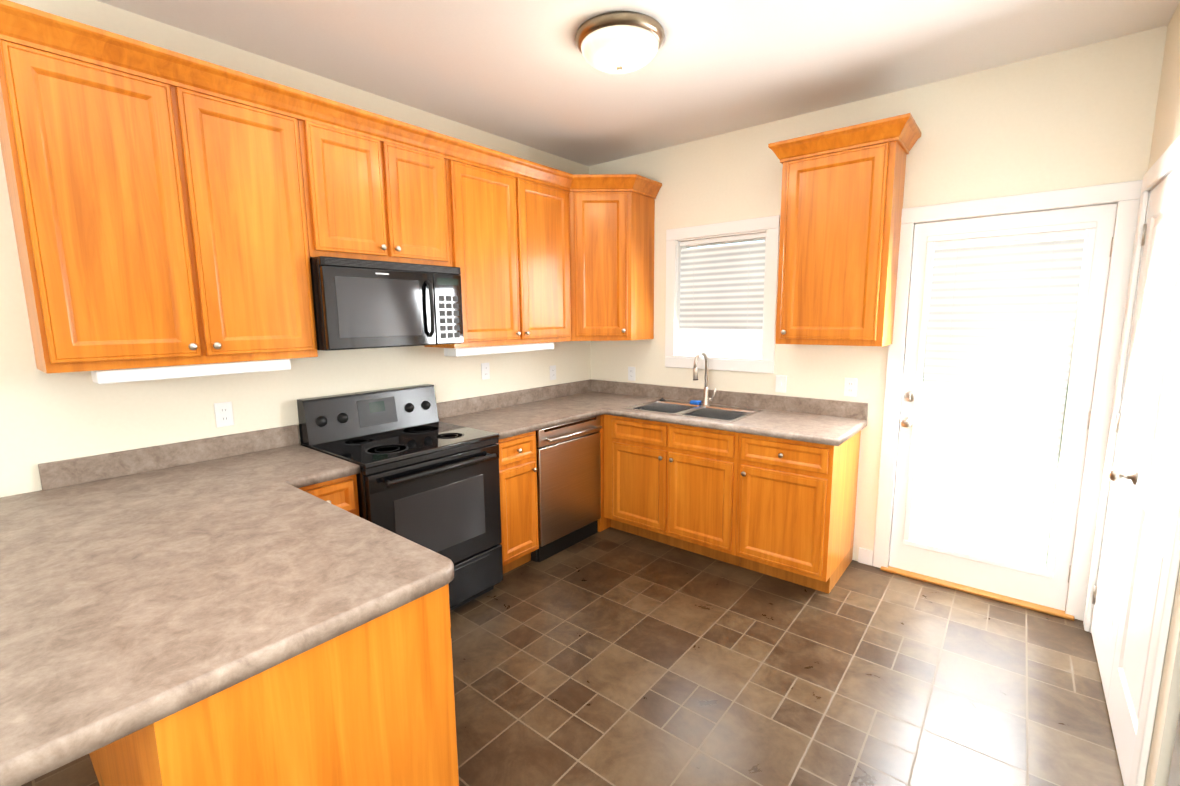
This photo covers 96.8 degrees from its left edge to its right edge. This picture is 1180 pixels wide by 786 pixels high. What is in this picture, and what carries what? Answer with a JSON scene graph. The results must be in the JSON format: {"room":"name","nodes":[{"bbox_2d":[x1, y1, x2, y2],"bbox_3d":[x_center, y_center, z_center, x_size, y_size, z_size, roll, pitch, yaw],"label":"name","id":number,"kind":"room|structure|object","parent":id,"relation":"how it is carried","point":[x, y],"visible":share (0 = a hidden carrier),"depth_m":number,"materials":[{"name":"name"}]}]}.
{"room":"kitchen","nodes":[
{"label":"kitchen","id":0,"kind":"room"},
{"bbox_2d":[0,0,590,497],"bbox_3d":[-1.934,-0.135,2.200,0.100,2.756,6.200,6,11,39],"label":"wall","id":1,"kind":"structure","parent":0,"point":[44,418],"depth_m":2.33,"materials":[{"name":"paint"}]},
{"bbox_2d":[0,40,317,373],"bbox_3d":[-1.656,-0.657,2.111,0.352,1.070,0.888,6,11,39],"label":"upper cabinet","id":2,"kind":"object","parent":1,"relation":"attached to","point":[157,224],"visible":1,"depth_m":1.93,"materials":[{"name":"brown wood"}]},
{"bbox_2d":[91,359,290,383],"bbox_3d":[-1.607,-0.098,2.163,0.120,0.051,0.650,6,11,39],"label":"under-cabinet light","id":3,"kind":"object","parent":2,"relation":"attached to","point":[144,374],"visible":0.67,"depth_m":2.08,"materials":[{"name":"white plastic"}]},
{"bbox_2d":[214,401,233,427],"bbox_3d":[-1.700,0.100,2.434,0.007,0.114,0.070,6,11,39],"label":"electrical outlet","id":4,"kind":"object","parent":1,"relation":"attached to","point":[224,414],"visible":1,"depth_m":2.43,"materials":[{"name":"white plastic"}]},
{"bbox_2d":[298,120,450,266],"bbox_3d":[-1.134,-0.980,2.712,0.352,0.614,0.765,6,11,39],"label":"upper cabinet","id":5,"kind":"object","parent":1,"relation":"attached to","point":[366,198],"visible":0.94,"depth_m":2.57,"materials":[{"name":"brown wood"}]},
{"bbox_2d":[310,256,463,350],"bbox_3d":[-1.091,-0.459,2.756,0.448,0.422,0.760,6,11,39],"label":"microwave","id":6,"kind":"object","parent":5,"relation":"attached to","point":[361,304],"visible":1,"depth_m":2.57,"materials":[{"name":"black plastic"}]},
{"bbox_2d":[481,363,489,379],"bbox_3d":[-0.719,-0.151,3.610,0.007,0.114,0.070,6,11,39],"label":"electrical outlet","id":7,"kind":"object","parent":1,"relation":"attached to","point":[485,370],"visible":1,"depth_m":3.61,"materials":[{"name":"white plastic"}]},
{"bbox_2d":[424,159,570,347],"bbox_3d":[-0.564,-0.859,3.432,0.352,1.070,1.026,6,11,39],"label":"upper cabinet","id":8,"kind":"object","parent":1,"relation":"attached to","point":[509,240],"visible":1,"depth_m":3.28,"materials":[{"name":"brown wood"}]},
{"bbox_2d":[444,342,553,356],"bbox_3d":[-0.565,-0.290,3.422,0.120,0.051,0.840,6,11,39],"label":"under-cabinet light","id":9,"kind":"object","parent":8,"relation":"attached to","point":[468,351],"visible":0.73,"depth_m":3.30,"materials":[{"name":"white plastic"}]},
{"bbox_2d":[550,365,555,379],"bbox_3d":[-0.292,-0.160,4.136,0.007,0.114,0.070,6,11,39],"label":"electrical outlet","id":10,"kind":"object","parent":1,"relation":"attached to","point":[553,372],"visible":1,"depth_m":4.13,"materials":[{"name":"white plastic"}]},
{"bbox_2d":[21,527,1123,785],"bbox_3d":[-0.334,1.428,1.114,4.200,0.060,6.200,6,11,39],"label":"floor","id":11,"kind":"structure","parent":0,"point":[611,657],"depth_m":2.22,"materials":[{"name":"tile"}]},
{"bbox_2d":[89,750,101,785],"bbox_3d":[-1.644,0.830,2.095,0.636,0.870,0.632,6,11,39],"label":"base cabinet","id":12,"kind":"object","parent":11,"relation":"on","point":[93,757],"depth_m":1.76,"materials":[{"name":"brown wood"}]},
{"bbox_2d":[96,584,458,785],"bbox_3d":[-0.968,0.900,1.563,1.087,0.870,0.658,6,11,39],"label":"base cabinet","id":13,"kind":"object","parent":11,"relation":"on","point":[371,703],"visible":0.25,"depth_m":1.18,"materials":[{"name":"brown wood"}]},
{"bbox_2d":[0,425,453,785],"bbox_3d":[-1.205,0.373,1.679,1.763,0.140,1.209,6,11,39],"label":"countertop","id":14,"kind":"structure","parent":13,"relation":"on","point":[140,588],"depth_m":1.28,"materials":[{"name":"laminate"}]},
{"bbox_2d":[299,474,359,516],"bbox_3d":[-1.343,0.776,2.450,0.644,0.870,0.299,6,11,39],"label":"base cabinet","id":15,"kind":"object","parent":11,"relation":"on","point":[342,492],"visible":0.12,"depth_m":2.27,"materials":[{"name":"brown wood"}]},
{"bbox_2d":[297,384,502,610],"bbox_3d":[-0.970,0.582,2.815,0.716,1.141,0.768,6,11,39],"label":"range","id":16,"kind":"object","parent":11,"relation":"on","point":[426,478],"visible":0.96,"depth_m":2.71,"materials":[{"name":"black metal"}]},
{"bbox_2d":[496,431,538,573],"bbox_3d":[-0.646,0.647,3.292,0.644,0.870,0.344,6,11,39],"label":"base cabinet","id":17,"kind":"object","parent":11,"relation":"on","point":[518,469],"visible":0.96,"depth_m":3.11,"materials":[{"name":"brown wood"}]},
{"bbox_2d":[436,387,603,439],"bbox_3d":[-0.460,0.109,3.458,0.640,0.140,0.960,6,11,39],"label":"countertop","id":18,"kind":"structure","parent":17,"relation":"on","point":[513,413],"depth_m":3.53,"materials":[{"name":"laminate"}]},
{"bbox_2d":[531,415,601,561],"bbox_3d":[-0.329,0.593,3.652,0.653,0.868,0.614,6,11,39],"label":"dishwasher","id":19,"kind":"object","parent":11,"relation":"on","point":[569,481],"visible":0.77,"depth_m":3.44,"materials":[{"name":"grey metal"}]},
{"bbox_2d":[597,414,610,531],"bbox_3d":[0.041,0.514,4.164,0.596,0.870,0.640,6,11,39],"label":"base cabinet","id":20,"kind":"object","parent":11,"relation":"on","point":[603,523],"visible":0.07,"depth_m":3.77,"materials":[{"name":"brown wood"}]},
{"bbox_2d":[604,414,739,565],"bbox_3d":[0.662,0.582,3.655,1.002,0.870,0.644,6,11,39],"label":"base cabinet","id":21,"kind":"object","parent":11,"relation":"on","point":[674,485],"visible":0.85,"depth_m":3.39,"materials":[{"name":"brown wood"}]},
{"bbox_2d":[544,351,867,445],"bbox_3d":[0.637,-0.001,3.586,2.160,0.560,0.650,6,11,39],"label":"countertop","id":22,"kind":"structure","parent":21,"relation":"on","point":[811,420],"depth_m":3.46,"materials":[{"name":"laminate"}]},
{"bbox_2d":[623,351,762,421],"bbox_3d":[0.691,0.004,3.544,0.800,0.560,0.480,6,11,39],"label":"sink","id":23,"kind":"object","parent":22,"relation":"in","point":[694,408],"depth_m":3.63,"materials":[{"name":"silver metal"}]},
{"bbox_2d":[735,430,860,593],"bbox_3d":[1.253,0.645,3.176,0.522,0.870,0.644,6,11,39],"label":"base cabinet","id":24,"kind":"object","parent":11,"relation":"on","point":[795,513],"visible":1,"depth_m":2.96,"materials":[{"name":"brown wood"}]},
{"bbox_2d":[1167,713,1179,785],"bbox_3d":[1.446,0.549,0.710,0.806,1.760,0.900,6,11,39],"label":"wall","id":25,"kind":"structure","parent":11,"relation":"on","point":[1174,777],"depth_m":1.29,"materials":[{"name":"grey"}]},
{"bbox_2d":[96,0,1179,165],"bbox_3d":[-0.362,-1.359,0.712,4.200,0.060,6.200,6,11,39],"label":"ceiling","id":26,"kind":"structure","parent":0,"point":[524,72],"depth_m":2.42,"materials":[{"name":"paint"}]},
{"bbox_2d":[575,11,664,73],"bbox_3d":[0.130,-1.489,2.303,0.392,0.145,0.392,6,11,39],"label":"light fixture","id":27,"kind":"object","parent":26,"relation":"attached to","point":[617,42],"visible":1,"depth_m":2.19,"materials":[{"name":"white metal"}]},
{"bbox_2d":[589,25,1167,560],"bbox_3d":[1.622,-0.317,3.216,4.100,2.756,0.100,6,11,39],"label":"wall","id":28,"kind":"structure","parent":0,"point":[1085,115],"depth_m":2.84,"materials":[{"name":"paint"}]},
{"bbox_2d":[569,192,654,340],"bbox_3d":[0.057,-0.942,3.962,0.633,1.070,0.588,6,11,39],"label":"upper cabinet","id":29,"kind":"object","parent":28,"relation":"attached to","point":[612,261],"visible":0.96,"depth_m":3.76,"materials":[{"name":"brown wood"}]},
{"bbox_2d":[0,0,661,198],"bbox_3d":[-0.783,-1.329,2.800,3.393,0.100,0.372,-9,11,-44],"label":"crown molding","id":30,"kind":"structure","parent":29,"relation":"attached to","point":[26,26],"depth_m":2.14,"materials":[{"name":"brown wood"}]},
{"bbox_2d":[628,367,634,380],"bbox_3d":[0.337,-0.155,4.233,0.070,0.114,0.007,6,11,39],"label":"electrical outlet","id":31,"kind":"object","parent":28,"relation":"attached to","point":[631,373],"visible":1,"depth_m":4.23,"materials":[{"name":"white plastic"}]},
{"bbox_2d":[665,215,779,372],"bbox_3d":[0.924,-0.674,3.718,0.836,1.018,0.130,6,11,39],"label":"window","id":32,"kind":"structure","parent":28,"relation":"in","point":[769,226],"depth_m":3.64,"materials":[{"name":"white wood"}]},
{"bbox_2d":[679,232,765,358],"bbox_3d":[0.928,-0.674,3.722,0.650,0.834,0.028,6,11,39],"label":"window blind","id":33,"kind":"object","parent":32,"relation":"attached to","point":[721,299],"visible":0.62,"depth_m":3.71,"materials":[{"name":"grey plastic"}]},
{"bbox_2d":[775,375,786,392],"bbox_3d":[1.266,-0.060,3.475,0.070,0.114,0.012,6,11,39],"label":"light switch","id":34,"kind":"object","parent":28,"relation":"attached to","point":[781,380],"visible":1,"depth_m":3.47,"materials":[{"name":"white plastic"}]},
{"bbox_2d":[775,141,906,345],"bbox_3d":[1.419,-0.818,3.009,0.574,1.070,0.352,6,11,39],"label":"upper cabinet","id":35,"kind":"object","parent":28,"relation":"attached to","point":[840,223],"visible":1,"depth_m":2.88,"materials":[{"name":"brown wood"}]},
{"bbox_2d":[768,113,920,163],"bbox_3d":[1.409,-1.368,2.924,0.702,0.100,0.367,6,11,39],"label":"crown molding","id":36,"kind":"structure","parent":35,"relation":"attached to","point":[903,131],"depth_m":2.77,"materials":[{"name":"brown wood"}]},
{"bbox_2d":[844,378,856,396],"bbox_3d":[1.596,-0.035,3.209,0.070,0.114,0.007,6,11,39],"label":"electrical outlet","id":37,"kind":"object","parent":28,"relation":"attached to","point":[850,387],"visible":1,"depth_m":3.21,"materials":[{"name":"white plastic"}]},
{"bbox_2d":[858,547,873,565],"bbox_3d":[-0.637,1.319,1.349,3.216,0.095,5.999,6,11,39],"label":"baseboard","id":38,"kind":"structure","parent":28,"relation":"attached to","point":[865,556],"depth_m":3.26,"materials":[{"name":"white"}]},
{"bbox_2d":[880,566,1074,620],"bbox_3d":[2.155,1.097,2.974,0.873,0.016,0.165,6,11,39],"label":"entry door sill","id":39,"kind":"structure","parent":28,"relation":"attached to","point":[997,597],"depth_m":2.89,"materials":[{"name":"brown wood"}]},
{"bbox_2d":[889,203,1116,610],"bbox_3d":[2.120,0.096,2.792,0.807,2.022,0.126,6,11,39],"label":"entry door","id":40,"kind":"structure","parent":28,"relation":"in","point":[1048,586],"depth_m":2.73,"materials":[{"name":"white wood"}]},
{"bbox_2d":[910,229,1085,569],"bbox_3d":[2.141,0.047,2.813,0.609,1.722,0.028,6,11,39],"label":"door blind","id":41,"kind":"object","parent":40,"relation":"attached to","point":[1001,325],"visible":0.98,"depth_m":2.79,"materials":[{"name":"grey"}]},
{"bbox_2d":[873,180,1142,620],"bbox_3d":[2.147,0.053,2.826,0.969,2.123,0.118,6,11,39],"label":"door frame","id":42,"kind":"structure","parent":28,"relation":"attached to","point":[1125,196],"depth_m":2.60,"materials":[{"name":"white wood"}]},
{"bbox_2d":[1089,2,1179,785],"bbox_3d":[0.936,0.172,-0.128,0.883,2.756,6.000,6,11,39],"label":"wall","id":43,"kind":"structure","parent":0,"point":[1166,132],"depth_m":1.44,"materials":[{"name":"paint"}]},
{"bbox_2d":[1083,135,1179,785],"bbox_3d":[2.047,0.185,1.882,0.118,2.135,1.430,6,11,39],"label":"door frame","id":44,"kind":"structure","parent":43,"relation":"attached to","point":[1166,163],"depth_m":1.80,"materials":[{"name":"white wood"}]},
{"bbox_2d":[1091,164,1179,703],"bbox_3d":[2.205,0.178,2.166,0.108,2.040,0.632,6,11,39],"label":"closet door","id":45,"kind":"structure","parent":43,"relation":"in","point":[1157,243],"depth_m":2.12,"materials":[{"name":"white wood"}]},
{"bbox_2d":[1107,205,1179,785],"bbox_3d":[1.827,0.255,1.659,0.044,2.040,0.632,6,11,39],"label":"closet door","id":46,"kind":"structure","parent":43,"relation":"in","point":[1159,467],"depth_m":1.75,"materials":[{"name":"white wood"}]},
{"label":"outside","id":47,"kind":"structure","parent":0,"visible":0},
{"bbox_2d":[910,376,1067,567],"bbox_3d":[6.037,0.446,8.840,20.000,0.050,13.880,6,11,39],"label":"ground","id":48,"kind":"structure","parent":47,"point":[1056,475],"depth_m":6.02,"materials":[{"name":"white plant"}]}
]}

